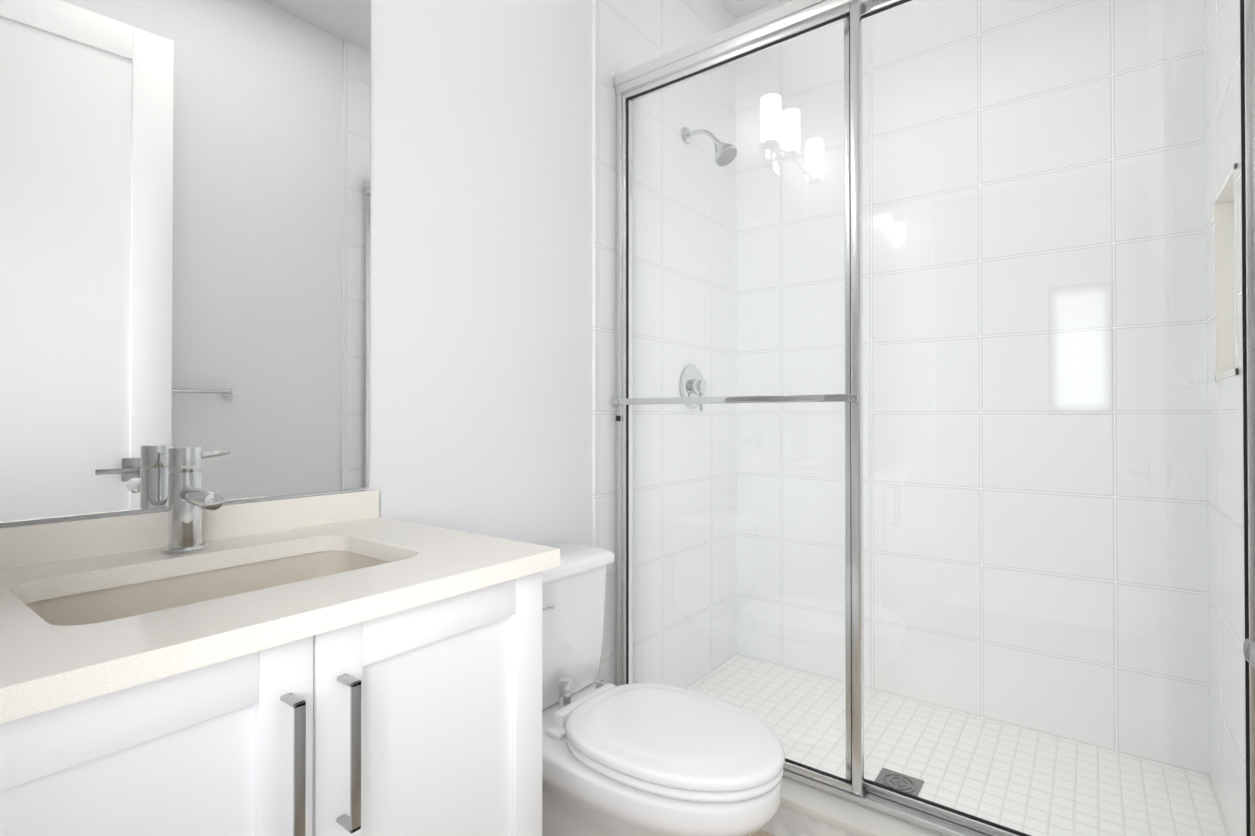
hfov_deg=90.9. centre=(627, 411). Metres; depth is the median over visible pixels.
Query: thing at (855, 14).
shower door frame
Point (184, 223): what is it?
mirror
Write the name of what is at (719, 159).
shower head
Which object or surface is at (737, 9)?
ceiling
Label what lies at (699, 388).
shower valve
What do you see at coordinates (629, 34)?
wall tiles
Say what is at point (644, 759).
toilet
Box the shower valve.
[679,364,707,410]
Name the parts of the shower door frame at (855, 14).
glass, glass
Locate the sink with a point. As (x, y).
(128, 596)
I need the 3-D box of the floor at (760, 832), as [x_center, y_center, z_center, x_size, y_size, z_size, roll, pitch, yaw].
[0.170,1.109,1.033,1.753,0.050,3.236,0,-1,37]
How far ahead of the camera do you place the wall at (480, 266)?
1.58 m
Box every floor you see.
[686,655,1228,835]
[750,829,774,835]
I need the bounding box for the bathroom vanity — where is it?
[0,447,559,835]
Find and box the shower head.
[682,127,736,166]
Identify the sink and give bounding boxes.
[26,551,389,625]
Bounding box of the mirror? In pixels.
[0,0,370,522]
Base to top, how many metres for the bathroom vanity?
1.024 m
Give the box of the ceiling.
[718,0,780,19]
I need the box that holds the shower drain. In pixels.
[874,768,923,795]
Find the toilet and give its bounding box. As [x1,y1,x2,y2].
[542,543,784,835]
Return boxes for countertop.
[0,489,559,723]
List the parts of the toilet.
tank, bowl, seat, lid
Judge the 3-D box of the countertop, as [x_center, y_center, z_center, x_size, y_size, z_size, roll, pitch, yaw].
[-0.562,0.208,0.863,0.550,0.086,0.774,0,-1,37]
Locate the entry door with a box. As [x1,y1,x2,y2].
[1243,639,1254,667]
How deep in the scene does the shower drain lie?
1.74 m
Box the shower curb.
[761,776,942,835]
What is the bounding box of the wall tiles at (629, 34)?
[593,0,736,687]
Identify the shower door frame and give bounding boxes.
[611,0,1254,835]
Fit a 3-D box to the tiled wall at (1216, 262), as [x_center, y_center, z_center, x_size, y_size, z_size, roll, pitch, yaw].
[1.434,-0.318,1.369,0.124,2.810,0.956,0,-1,37]
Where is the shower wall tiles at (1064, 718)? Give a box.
[736,0,1209,775]
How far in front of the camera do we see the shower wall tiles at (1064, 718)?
2.10 m
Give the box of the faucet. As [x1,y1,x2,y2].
[162,447,229,553]
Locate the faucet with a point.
(187, 499)
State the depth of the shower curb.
1.52 m
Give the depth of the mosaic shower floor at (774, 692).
1.85 m
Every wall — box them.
[0,0,592,546]
[1204,0,1245,835]

